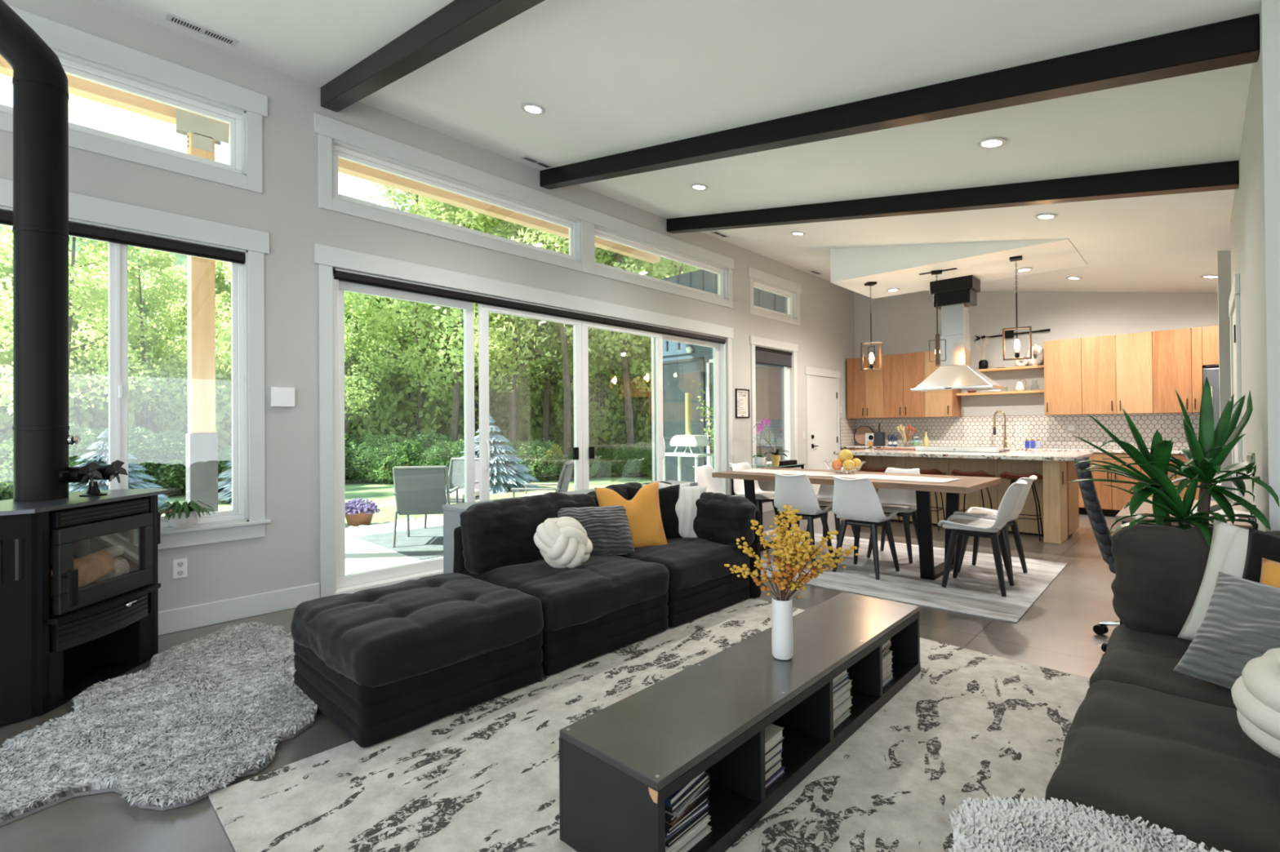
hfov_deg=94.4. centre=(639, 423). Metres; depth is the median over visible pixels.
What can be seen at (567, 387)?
slim tree
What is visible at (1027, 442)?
soap bottle
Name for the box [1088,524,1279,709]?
module
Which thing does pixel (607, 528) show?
cushion
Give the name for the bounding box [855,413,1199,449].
backsplash
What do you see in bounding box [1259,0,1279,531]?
wall
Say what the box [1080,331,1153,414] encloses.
upper cabinet
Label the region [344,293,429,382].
leafy tree
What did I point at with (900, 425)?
spatula
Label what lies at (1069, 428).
socket
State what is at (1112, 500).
base cabinet
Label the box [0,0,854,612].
wall
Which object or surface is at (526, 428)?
leafy bush
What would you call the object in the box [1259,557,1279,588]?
cushion
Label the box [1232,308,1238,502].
door
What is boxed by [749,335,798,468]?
trim
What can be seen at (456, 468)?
patio chair
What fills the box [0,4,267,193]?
trim
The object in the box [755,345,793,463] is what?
window
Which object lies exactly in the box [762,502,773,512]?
baseboard
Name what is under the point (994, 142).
recessed light
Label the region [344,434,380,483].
leafy bush
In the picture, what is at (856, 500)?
dining chair
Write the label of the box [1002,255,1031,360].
pendant light
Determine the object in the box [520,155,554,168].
ceiling vent
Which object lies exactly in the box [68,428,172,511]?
spruce
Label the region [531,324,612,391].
leafy tree
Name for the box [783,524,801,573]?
flower sprig
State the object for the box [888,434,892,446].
pepper shaker
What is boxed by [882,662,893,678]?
book
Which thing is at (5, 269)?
leafy tree
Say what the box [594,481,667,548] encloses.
cushion
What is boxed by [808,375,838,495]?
door
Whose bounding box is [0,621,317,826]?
sheepskin rug
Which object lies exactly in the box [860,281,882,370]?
pendant light
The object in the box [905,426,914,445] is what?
wooden spoon
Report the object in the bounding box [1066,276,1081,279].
recessed light
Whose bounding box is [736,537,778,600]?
flower sprig
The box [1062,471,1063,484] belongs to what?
outlet plate
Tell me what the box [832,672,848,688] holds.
book
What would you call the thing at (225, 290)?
leafy tree
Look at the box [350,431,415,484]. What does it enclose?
leafy bush
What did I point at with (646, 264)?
slim tree
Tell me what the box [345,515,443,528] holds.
edging stone
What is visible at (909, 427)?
wooden spoon
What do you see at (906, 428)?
wooden spoon
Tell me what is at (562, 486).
patio chair
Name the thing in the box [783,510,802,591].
flower sprig
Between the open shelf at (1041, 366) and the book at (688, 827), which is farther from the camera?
the open shelf at (1041, 366)
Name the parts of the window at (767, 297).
pane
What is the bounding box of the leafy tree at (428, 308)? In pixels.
[388,195,553,399]
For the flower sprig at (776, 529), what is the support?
in the vase at (782, 638)
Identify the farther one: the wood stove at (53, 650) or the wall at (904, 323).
the wall at (904, 323)
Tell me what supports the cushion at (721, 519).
on the module at (700, 583)
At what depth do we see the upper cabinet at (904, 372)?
10.01 m
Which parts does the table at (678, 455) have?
leg, leg, leg, leg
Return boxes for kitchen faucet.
[992,410,1013,447]
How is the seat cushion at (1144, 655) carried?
on the module at (1160, 570)
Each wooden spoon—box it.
[905,426,908,445]
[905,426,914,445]
[906,426,911,440]
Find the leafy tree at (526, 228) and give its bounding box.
[438,227,570,441]
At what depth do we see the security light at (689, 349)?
11.08 m
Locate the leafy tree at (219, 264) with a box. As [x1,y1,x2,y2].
[142,257,231,339]
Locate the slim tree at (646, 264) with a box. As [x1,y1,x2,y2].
[614,254,700,368]
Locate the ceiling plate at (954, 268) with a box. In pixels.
[919,267,956,275]
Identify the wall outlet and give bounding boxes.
[173,558,186,578]
[1066,424,1076,432]
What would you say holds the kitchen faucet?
on the countertop at (1018, 449)
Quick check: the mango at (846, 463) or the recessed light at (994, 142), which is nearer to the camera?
the recessed light at (994, 142)
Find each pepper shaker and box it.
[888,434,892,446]
[892,434,897,446]
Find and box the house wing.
[661,269,717,482]
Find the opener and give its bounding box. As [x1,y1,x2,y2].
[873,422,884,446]
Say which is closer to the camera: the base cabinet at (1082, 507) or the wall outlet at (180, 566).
the wall outlet at (180, 566)
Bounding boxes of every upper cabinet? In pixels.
[846,355,884,418]
[883,351,927,417]
[924,350,961,417]
[1043,337,1082,415]
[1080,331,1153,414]
[1151,327,1202,413]
[1201,325,1218,368]
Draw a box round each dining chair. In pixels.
[692,465,745,497]
[728,462,780,537]
[773,472,834,567]
[804,465,859,552]
[831,475,899,579]
[866,467,919,563]
[937,480,1027,596]
[953,475,1037,580]
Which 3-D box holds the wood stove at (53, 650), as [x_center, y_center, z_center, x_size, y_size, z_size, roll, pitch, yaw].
[-2.996,-0.441,2.960,0.769,3.488,1.040,0,0,-3]
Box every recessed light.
[520,102,545,114]
[689,183,707,190]
[790,231,805,235]
[886,288,899,292]
[977,137,1006,148]
[1015,267,1032,271]
[1034,213,1057,219]
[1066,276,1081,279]
[1200,275,1217,278]
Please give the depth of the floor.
3.34 m
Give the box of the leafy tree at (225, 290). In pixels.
[182,267,231,342]
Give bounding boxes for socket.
[177,561,183,567]
[177,570,183,575]
[1014,351,1019,358]
[1067,426,1074,431]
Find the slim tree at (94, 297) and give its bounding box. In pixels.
[0,224,161,417]
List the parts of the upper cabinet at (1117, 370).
cabinet door, cabinet door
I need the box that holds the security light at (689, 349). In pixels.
[685,346,693,352]
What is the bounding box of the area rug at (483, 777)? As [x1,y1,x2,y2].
[208,597,1089,851]
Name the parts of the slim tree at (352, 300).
crown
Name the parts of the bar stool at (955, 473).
leg, seat, leg, leg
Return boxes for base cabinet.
[841,448,873,450]
[1078,483,1085,514]
[1084,453,1141,516]
[1141,453,1201,499]
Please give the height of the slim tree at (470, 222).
11.084 m
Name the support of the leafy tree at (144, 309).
on the lawn
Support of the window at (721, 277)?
in the wall at (288, 556)
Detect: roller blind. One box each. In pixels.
[0,210,244,264]
[333,270,725,453]
[755,346,791,367]
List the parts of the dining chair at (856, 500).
leg, leg, under frame, leg, leg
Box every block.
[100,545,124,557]
[867,441,873,445]
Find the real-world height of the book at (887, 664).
0.028 m
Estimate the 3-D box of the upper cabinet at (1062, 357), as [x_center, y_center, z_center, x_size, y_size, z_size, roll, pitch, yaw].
[6.198,-0.665,8.642,0.444,1.082,0.488,-1,-1,44]
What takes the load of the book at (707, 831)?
in the coffee table at (620, 763)
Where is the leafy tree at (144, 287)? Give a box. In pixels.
[134,277,185,346]
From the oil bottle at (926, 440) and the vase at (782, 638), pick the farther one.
the oil bottle at (926, 440)
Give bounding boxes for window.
[0,47,246,175]
[0,206,248,530]
[332,139,581,262]
[594,225,728,300]
[753,279,796,319]
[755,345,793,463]
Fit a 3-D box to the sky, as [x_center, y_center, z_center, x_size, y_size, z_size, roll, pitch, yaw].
[-92.535,-31.362,156.748,150.000,69.440,420.000,-1,-1,44]
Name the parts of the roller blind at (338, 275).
pull cord, rail, rail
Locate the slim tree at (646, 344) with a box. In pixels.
[587,251,691,435]
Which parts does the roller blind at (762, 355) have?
rail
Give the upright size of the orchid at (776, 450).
0.508 m
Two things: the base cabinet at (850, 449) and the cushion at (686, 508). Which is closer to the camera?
the cushion at (686, 508)
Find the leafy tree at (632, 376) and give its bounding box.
[605,338,648,393]
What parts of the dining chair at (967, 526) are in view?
leg, leg, under frame, leg, leg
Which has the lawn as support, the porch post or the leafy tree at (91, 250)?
the leafy tree at (91, 250)
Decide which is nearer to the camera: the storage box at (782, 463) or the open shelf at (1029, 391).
the storage box at (782, 463)
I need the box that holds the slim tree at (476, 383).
[386,200,527,433]
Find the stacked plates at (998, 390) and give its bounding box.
[988,389,1001,391]
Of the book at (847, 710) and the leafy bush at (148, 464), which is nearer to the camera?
the book at (847, 710)
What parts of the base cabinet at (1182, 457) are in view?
cabinet door, drawer, cabinet door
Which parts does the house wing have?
screen panel, screen frame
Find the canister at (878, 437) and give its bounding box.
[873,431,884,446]
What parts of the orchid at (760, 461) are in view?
pot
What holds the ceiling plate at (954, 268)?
attached to the ceiling at (900, 267)
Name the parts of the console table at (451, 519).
panel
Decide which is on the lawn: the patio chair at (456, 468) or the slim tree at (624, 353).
the slim tree at (624, 353)
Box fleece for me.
[945,794,1231,851]
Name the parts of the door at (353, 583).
panel, glass, pull, panel, panel, pull, panel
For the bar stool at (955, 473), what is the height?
0.739 m
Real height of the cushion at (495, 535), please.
0.451 m
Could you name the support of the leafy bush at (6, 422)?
on the lawn
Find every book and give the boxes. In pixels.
[664,771,706,807]
[665,772,709,813]
[665,776,709,817]
[665,783,711,823]
[665,794,708,834]
[665,800,709,839]
[665,803,694,826]
[665,808,709,847]
[665,813,701,841]
[665,814,711,851]
[671,822,709,851]
[679,826,711,851]
[764,724,783,754]
[764,740,783,764]
[764,751,782,772]
[765,759,782,782]
[765,765,785,789]
[832,670,848,684]
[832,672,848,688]
[833,677,848,693]
[833,679,852,702]
[833,688,851,711]
[833,696,853,721]
[833,708,851,729]
[833,709,849,722]
[882,638,891,650]
[882,641,892,656]
[882,650,893,665]
[882,657,893,671]
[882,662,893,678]
[882,669,893,681]
[882,672,893,688]
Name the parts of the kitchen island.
leg panel, seating panel, leg panel, panel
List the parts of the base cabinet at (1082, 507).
cabinet door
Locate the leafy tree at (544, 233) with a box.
[543,233,671,435]
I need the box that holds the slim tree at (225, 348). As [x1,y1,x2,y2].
[216,348,231,386]
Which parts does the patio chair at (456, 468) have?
leg, frame, seat, backrest, arm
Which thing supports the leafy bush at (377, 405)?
on the lawn
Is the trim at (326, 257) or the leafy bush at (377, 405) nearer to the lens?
the trim at (326, 257)
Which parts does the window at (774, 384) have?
pane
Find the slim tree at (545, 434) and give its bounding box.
[491,222,620,473]
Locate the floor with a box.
[0,510,1121,851]
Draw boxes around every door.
[332,267,727,595]
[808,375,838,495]
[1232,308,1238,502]
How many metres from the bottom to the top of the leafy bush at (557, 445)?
1.042 m
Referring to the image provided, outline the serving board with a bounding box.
[873,446,915,450]
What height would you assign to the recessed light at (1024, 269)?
0.013 m
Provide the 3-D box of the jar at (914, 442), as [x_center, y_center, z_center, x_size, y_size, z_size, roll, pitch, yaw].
[4.591,0.302,9.844,0.102,0.165,0.102,-1,-1,44]
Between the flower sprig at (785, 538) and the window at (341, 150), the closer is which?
the flower sprig at (785, 538)
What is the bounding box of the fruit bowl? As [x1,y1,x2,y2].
[822,460,865,473]
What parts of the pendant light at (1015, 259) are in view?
chain, rod, bulb, wood frame, wire frame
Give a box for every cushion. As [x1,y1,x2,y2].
[290,573,543,687]
[445,488,479,499]
[459,492,597,574]
[461,555,669,631]
[522,493,542,496]
[533,516,592,568]
[557,505,635,555]
[586,481,672,506]
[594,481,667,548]
[616,537,750,590]
[626,484,682,538]
[640,482,689,487]
[652,480,706,537]
[693,492,756,546]
[1088,624,1236,709]
[1111,524,1279,636]
[1173,571,1279,688]
[1177,519,1248,640]
[1231,648,1279,758]
[1241,527,1279,582]
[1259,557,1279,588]
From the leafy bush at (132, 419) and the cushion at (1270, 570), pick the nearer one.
the cushion at (1270, 570)
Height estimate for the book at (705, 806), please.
0.014 m
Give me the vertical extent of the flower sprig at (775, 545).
0.469 m
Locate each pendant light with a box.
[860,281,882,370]
[928,269,946,366]
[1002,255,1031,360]
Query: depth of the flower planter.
8.52 m
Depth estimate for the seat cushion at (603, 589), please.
3.32 m
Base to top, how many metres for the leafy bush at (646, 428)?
5.470 m
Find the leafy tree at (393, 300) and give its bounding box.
[378,193,561,411]
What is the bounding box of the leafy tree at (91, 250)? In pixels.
[68,248,140,363]
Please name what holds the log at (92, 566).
in the wood stove at (53, 650)
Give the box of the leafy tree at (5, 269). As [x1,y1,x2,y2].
[0,229,105,408]
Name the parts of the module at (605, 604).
frame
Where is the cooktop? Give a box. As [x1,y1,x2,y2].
[915,446,1009,453]
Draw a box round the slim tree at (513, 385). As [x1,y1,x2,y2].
[432,215,591,452]
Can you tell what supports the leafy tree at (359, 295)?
on the lawn
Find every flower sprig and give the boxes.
[724,564,777,600]
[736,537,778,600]
[750,520,780,600]
[768,520,783,581]
[770,530,785,600]
[773,511,786,594]
[777,507,799,601]
[777,539,793,590]
[778,530,792,596]
[780,504,792,595]
[782,528,804,601]
[782,531,810,587]
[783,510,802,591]
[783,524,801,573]
[783,538,813,601]
[784,551,806,596]
[786,528,805,587]
[786,530,838,598]
[786,545,821,595]
[786,546,807,586]
[786,546,842,600]
[787,545,857,600]
[791,557,845,598]
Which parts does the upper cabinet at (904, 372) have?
cabinet door, cabinet door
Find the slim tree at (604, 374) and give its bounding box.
[552,249,650,453]
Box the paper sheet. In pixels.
[1191,507,1250,515]
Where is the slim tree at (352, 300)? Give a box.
[344,291,404,483]
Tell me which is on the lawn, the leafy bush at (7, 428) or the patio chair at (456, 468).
the leafy bush at (7, 428)
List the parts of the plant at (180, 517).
pot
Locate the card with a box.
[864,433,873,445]
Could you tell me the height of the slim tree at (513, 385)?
12.014 m
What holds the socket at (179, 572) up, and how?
attached to the wall outlet at (180, 566)
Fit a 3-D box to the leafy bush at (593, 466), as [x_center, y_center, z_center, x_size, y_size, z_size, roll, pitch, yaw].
[-1.714,1.188,17.058,1.166,0.940,1.156,0,-1,-42]
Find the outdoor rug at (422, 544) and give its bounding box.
[355,524,443,559]
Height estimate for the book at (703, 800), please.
0.012 m
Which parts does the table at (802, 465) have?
glass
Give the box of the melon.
[838,448,853,462]
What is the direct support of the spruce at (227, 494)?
on the lawn
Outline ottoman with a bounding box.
[290,573,543,747]
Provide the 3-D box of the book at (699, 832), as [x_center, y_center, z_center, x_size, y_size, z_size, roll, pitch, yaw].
[0.036,1.192,1.786,0.280,0.020,0.200,-1,-1,42]
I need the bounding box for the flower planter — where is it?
[345,497,380,527]
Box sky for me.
[0,225,231,298]
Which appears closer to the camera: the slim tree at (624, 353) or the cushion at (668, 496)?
the cushion at (668, 496)
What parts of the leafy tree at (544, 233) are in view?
crown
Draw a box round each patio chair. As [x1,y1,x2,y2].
[391,466,459,547]
[423,457,479,528]
[511,460,573,497]
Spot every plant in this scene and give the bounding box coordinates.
[157,500,215,528]
[1067,376,1279,547]
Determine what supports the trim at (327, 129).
attached to the wall at (288, 556)
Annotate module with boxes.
[453,492,669,675]
[586,481,760,627]
[1044,680,1279,851]
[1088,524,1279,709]
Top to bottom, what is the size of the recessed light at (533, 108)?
0.037 m
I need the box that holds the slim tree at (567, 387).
[474,217,644,466]
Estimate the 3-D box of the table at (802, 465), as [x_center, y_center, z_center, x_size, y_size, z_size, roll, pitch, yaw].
[1.817,0.946,8.320,0.420,0.710,1.330,-1,-1,44]
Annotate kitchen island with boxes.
[852,455,1079,544]
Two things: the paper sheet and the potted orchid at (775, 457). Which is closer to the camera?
the paper sheet
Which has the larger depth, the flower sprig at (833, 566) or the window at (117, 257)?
the window at (117, 257)
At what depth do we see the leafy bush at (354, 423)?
17.40 m
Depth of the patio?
6.63 m
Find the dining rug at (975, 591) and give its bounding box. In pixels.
[760,528,1067,623]
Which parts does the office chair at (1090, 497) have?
seat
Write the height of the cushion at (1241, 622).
0.350 m
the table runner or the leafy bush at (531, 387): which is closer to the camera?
the table runner
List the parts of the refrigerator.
door handle, door, freezer drawer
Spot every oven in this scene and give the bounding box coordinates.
[670,392,709,453]
[670,435,709,446]
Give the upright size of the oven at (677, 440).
0.190 m
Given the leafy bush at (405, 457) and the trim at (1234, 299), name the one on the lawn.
the leafy bush at (405, 457)
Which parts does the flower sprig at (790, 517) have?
stem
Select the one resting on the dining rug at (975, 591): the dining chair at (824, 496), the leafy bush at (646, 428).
the dining chair at (824, 496)
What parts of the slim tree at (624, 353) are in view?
crown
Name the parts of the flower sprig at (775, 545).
stem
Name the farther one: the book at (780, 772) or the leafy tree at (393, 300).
the leafy tree at (393, 300)
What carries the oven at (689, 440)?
on the table at (678, 455)
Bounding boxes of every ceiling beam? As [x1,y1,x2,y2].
[320,0,545,111]
[539,13,1259,189]
[666,160,1239,233]
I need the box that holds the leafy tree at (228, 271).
[215,262,231,350]
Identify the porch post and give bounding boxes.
[176,108,228,513]
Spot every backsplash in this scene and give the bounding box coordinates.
[840,417,855,445]
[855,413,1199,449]
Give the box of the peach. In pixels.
[831,459,842,471]
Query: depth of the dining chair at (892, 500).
5.72 m
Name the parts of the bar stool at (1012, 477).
seat, leg, leg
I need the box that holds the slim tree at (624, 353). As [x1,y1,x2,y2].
[551,235,687,475]
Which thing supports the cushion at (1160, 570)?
on the module at (1160, 570)
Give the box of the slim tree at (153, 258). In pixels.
[70,241,187,445]
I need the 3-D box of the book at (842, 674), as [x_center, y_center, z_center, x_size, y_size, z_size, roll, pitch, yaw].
[0.730,1.029,2.451,0.180,0.026,0.210,-1,-1,41]
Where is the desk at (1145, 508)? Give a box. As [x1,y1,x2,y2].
[1115,497,1252,625]
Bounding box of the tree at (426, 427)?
[365,323,504,446]
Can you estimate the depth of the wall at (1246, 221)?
2.96 m
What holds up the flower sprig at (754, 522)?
in the vase at (782, 638)
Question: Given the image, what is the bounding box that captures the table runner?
[730,468,960,483]
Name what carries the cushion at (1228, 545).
on the module at (1160, 570)
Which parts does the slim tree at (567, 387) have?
crown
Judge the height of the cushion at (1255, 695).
0.341 m
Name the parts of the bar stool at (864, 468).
seat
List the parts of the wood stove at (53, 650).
panel, pedestal leg, door handle, panel, damper knob, plate, stove door, pedestal leg, panel, air control knob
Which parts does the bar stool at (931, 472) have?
seat, leg, leg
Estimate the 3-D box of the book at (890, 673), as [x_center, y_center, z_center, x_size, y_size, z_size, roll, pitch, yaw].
[1.078,1.177,2.797,0.160,0.020,0.180,-1,-1,44]
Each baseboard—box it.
[158,582,319,635]
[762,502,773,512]
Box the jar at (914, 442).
[912,436,919,446]
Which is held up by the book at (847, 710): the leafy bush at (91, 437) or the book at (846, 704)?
the book at (846, 704)
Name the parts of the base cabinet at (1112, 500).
cabinet door, drawer, cabinet door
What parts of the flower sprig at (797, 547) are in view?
stem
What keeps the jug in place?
on the open shelf at (1029, 391)
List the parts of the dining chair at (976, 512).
leg, leg, leg, under frame, leg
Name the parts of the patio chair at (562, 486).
arm, arm, frame, backrest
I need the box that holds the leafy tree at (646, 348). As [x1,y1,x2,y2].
[627,262,699,367]
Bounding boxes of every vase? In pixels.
[771,595,793,660]
[974,337,991,368]
[1014,359,1027,366]
[1025,343,1044,365]
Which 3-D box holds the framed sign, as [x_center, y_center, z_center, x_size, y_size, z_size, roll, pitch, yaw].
[1.441,-0.282,8.319,0.021,0.405,0.328,-1,-1,44]
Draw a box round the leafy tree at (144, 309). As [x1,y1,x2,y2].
[129,285,186,362]
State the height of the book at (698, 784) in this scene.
0.016 m
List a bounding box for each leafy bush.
[0,282,135,499]
[0,344,12,435]
[0,432,13,500]
[0,435,12,493]
[0,437,93,500]
[7,306,187,444]
[9,422,152,484]
[81,436,177,488]
[128,426,186,496]
[132,335,231,448]
[145,435,226,495]
[177,338,231,451]
[178,320,345,447]
[217,444,230,490]
[217,444,231,488]
[344,330,381,436]
[344,349,417,441]
[344,432,364,481]
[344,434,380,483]
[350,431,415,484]
[359,335,461,435]
[368,439,429,484]
[401,353,508,440]
[407,430,464,465]
[418,439,464,479]
[439,369,543,443]
[488,331,573,449]
[505,439,535,475]
[513,438,566,481]
[516,386,598,448]
[543,444,573,477]
[561,448,600,479]
[588,355,652,464]
[591,449,616,477]
[605,338,652,449]
[609,440,650,477]
[634,451,650,476]
[637,446,652,478]
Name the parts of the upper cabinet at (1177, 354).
cabinet door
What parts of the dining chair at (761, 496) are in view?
leg, under frame, leg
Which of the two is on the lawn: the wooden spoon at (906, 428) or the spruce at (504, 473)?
the spruce at (504, 473)
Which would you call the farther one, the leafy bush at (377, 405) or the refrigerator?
the leafy bush at (377, 405)
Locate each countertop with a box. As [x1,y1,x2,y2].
[833,448,1093,461]
[840,444,1184,454]
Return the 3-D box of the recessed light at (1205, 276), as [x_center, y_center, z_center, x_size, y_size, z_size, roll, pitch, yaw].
[6.644,-1.710,6.898,0.174,0.037,0.176,-1,-1,44]
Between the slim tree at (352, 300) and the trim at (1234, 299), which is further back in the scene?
the slim tree at (352, 300)
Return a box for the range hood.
[911,275,1005,392]
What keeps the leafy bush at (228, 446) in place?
on the lawn
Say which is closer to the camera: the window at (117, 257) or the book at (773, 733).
the book at (773, 733)
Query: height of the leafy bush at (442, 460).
1.284 m
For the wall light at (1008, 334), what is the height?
0.120 m
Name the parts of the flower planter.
pot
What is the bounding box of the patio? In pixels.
[345,516,443,574]
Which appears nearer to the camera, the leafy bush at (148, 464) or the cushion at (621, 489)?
the cushion at (621, 489)
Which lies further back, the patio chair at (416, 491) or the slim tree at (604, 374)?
the slim tree at (604, 374)
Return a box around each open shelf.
[955,390,1044,396]
[977,364,1044,373]
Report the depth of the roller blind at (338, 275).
5.42 m
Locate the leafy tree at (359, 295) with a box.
[344,295,387,389]
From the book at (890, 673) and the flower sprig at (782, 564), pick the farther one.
the book at (890, 673)
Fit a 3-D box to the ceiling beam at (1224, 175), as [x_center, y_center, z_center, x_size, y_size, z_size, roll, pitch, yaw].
[2.130,-2.014,5.543,4.876,0.987,0.115,-1,-1,44]
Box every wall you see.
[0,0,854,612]
[853,290,1218,448]
[1217,250,1232,502]
[1230,15,1266,531]
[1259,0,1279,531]
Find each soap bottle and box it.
[1024,439,1029,448]
[1030,439,1035,448]
[1035,439,1040,448]
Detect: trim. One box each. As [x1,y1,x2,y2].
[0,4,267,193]
[0,177,271,550]
[313,112,733,308]
[314,243,733,597]
[747,266,801,325]
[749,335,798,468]
[804,366,840,469]
[1228,273,1243,506]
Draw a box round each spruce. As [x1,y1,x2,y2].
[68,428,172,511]
[217,452,231,503]
[444,414,542,493]
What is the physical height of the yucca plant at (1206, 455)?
1.458 m
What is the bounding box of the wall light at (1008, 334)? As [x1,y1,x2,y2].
[974,328,1050,341]
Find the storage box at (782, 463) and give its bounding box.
[778,459,797,466]
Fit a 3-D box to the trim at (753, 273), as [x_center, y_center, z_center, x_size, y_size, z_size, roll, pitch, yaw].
[2.076,-1.905,9.010,0.026,0.670,1.514,-1,-1,44]
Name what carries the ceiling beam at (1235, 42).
attached to the ceiling at (609, 77)
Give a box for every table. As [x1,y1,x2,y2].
[442,480,697,573]
[559,591,920,851]
[663,452,714,482]
[711,466,1000,580]
[729,463,805,495]
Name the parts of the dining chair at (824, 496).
leg, leg, leg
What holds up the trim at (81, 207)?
attached to the wall at (288, 556)
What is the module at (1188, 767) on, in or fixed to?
on the area rug at (483, 777)
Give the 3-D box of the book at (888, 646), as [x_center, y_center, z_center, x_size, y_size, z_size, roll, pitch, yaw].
[1.073,1.054,2.796,0.170,0.016,0.220,-1,0,36]
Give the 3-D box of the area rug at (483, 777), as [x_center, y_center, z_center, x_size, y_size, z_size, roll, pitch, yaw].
[0.616,1.264,2.264,2.730,0.011,3.270,-1,-1,44]
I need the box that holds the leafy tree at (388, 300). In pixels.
[344,296,404,368]
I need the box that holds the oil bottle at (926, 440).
[923,430,928,446]
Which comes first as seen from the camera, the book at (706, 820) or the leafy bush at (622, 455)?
the book at (706, 820)
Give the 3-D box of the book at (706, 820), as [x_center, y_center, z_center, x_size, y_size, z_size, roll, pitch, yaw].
[0.042,1.165,1.765,0.270,0.012,0.200,-1,-1,44]
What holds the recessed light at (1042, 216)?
in the ceiling at (609, 77)
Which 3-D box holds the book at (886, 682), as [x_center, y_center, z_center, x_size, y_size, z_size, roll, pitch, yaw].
[1.084,1.200,2.801,0.160,0.026,0.190,-1,-1,42]
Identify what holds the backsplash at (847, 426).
attached to the wall at (288, 556)
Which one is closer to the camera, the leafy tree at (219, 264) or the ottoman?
the ottoman
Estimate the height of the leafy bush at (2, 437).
1.766 m
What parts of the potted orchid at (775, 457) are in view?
pot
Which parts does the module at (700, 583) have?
frame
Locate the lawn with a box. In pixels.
[160,471,652,527]
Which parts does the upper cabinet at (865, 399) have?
cabinet door, cabinet door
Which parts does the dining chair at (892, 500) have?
leg, leg, under frame, leg, leg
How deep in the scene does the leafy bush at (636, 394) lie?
19.82 m
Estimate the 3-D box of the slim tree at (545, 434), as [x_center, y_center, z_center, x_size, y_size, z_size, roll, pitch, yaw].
[-2.869,-3.846,19.660,4.309,11.572,4.668,0,0,-14]
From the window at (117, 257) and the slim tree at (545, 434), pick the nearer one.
the window at (117, 257)
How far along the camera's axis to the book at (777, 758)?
2.02 m
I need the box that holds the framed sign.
[735,388,749,417]
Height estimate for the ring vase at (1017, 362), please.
0.154 m
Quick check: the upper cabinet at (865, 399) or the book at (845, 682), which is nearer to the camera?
the book at (845, 682)
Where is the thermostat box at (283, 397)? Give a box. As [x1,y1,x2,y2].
[270,386,294,408]
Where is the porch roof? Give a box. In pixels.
[0,54,659,263]
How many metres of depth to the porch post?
6.21 m
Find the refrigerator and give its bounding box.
[1203,364,1220,501]
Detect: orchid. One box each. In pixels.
[751,417,770,466]
[762,438,788,466]
[774,432,786,461]
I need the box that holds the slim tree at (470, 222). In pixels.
[368,198,533,451]
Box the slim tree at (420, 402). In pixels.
[344,181,506,440]
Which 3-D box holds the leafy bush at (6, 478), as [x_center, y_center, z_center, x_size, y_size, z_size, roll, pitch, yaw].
[-12.279,0.975,12.144,1.927,1.554,1.912,-1,0,21]
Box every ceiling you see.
[93,0,1261,292]
[830,238,1087,298]
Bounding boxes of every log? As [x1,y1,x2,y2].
[50,550,115,598]
[95,556,129,582]
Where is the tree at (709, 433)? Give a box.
[691,380,714,469]
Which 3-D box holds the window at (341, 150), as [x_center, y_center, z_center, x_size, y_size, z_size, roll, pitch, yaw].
[-1.509,-1.901,5.350,0.135,0.442,2.445,-1,-1,44]
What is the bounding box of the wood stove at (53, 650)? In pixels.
[0,0,169,725]
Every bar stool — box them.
[861,466,900,523]
[907,467,946,530]
[951,469,995,512]
[999,471,1043,541]
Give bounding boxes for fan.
[57,460,127,496]
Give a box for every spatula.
[897,426,908,445]
[899,424,907,444]
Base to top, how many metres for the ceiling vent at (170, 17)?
0.023 m
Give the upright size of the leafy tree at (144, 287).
7.558 m
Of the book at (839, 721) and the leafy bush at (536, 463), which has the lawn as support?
the leafy bush at (536, 463)
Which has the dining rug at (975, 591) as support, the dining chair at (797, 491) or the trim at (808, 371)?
the dining chair at (797, 491)
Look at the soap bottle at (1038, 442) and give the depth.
8.70 m
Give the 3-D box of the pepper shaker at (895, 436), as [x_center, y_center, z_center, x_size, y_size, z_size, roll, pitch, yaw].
[4.357,0.288,10.121,0.074,0.200,0.072,-1,-1,44]
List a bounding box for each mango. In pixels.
[842,459,854,471]
[852,458,862,469]
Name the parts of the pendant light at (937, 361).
chain, rod, wood frame, wire frame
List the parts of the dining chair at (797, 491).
leg, under frame, leg, leg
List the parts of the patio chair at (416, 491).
leg, leg, backrest, frame, arm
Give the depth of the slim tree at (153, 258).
14.56 m
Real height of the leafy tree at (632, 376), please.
10.798 m
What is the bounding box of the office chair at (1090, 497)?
[1074,457,1119,652]
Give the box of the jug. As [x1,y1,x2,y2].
[1014,378,1026,391]
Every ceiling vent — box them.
[164,13,239,46]
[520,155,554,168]
[710,231,729,237]
[808,270,822,274]
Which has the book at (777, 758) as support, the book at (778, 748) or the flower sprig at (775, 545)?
the book at (778, 748)
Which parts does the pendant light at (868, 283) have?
rod, chain, wood frame, wire frame, bulb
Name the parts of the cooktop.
glass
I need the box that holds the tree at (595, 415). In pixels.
[535,346,648,470]
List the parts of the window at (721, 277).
pane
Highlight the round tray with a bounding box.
[853,426,873,445]
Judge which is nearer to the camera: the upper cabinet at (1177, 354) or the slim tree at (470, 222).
the upper cabinet at (1177, 354)

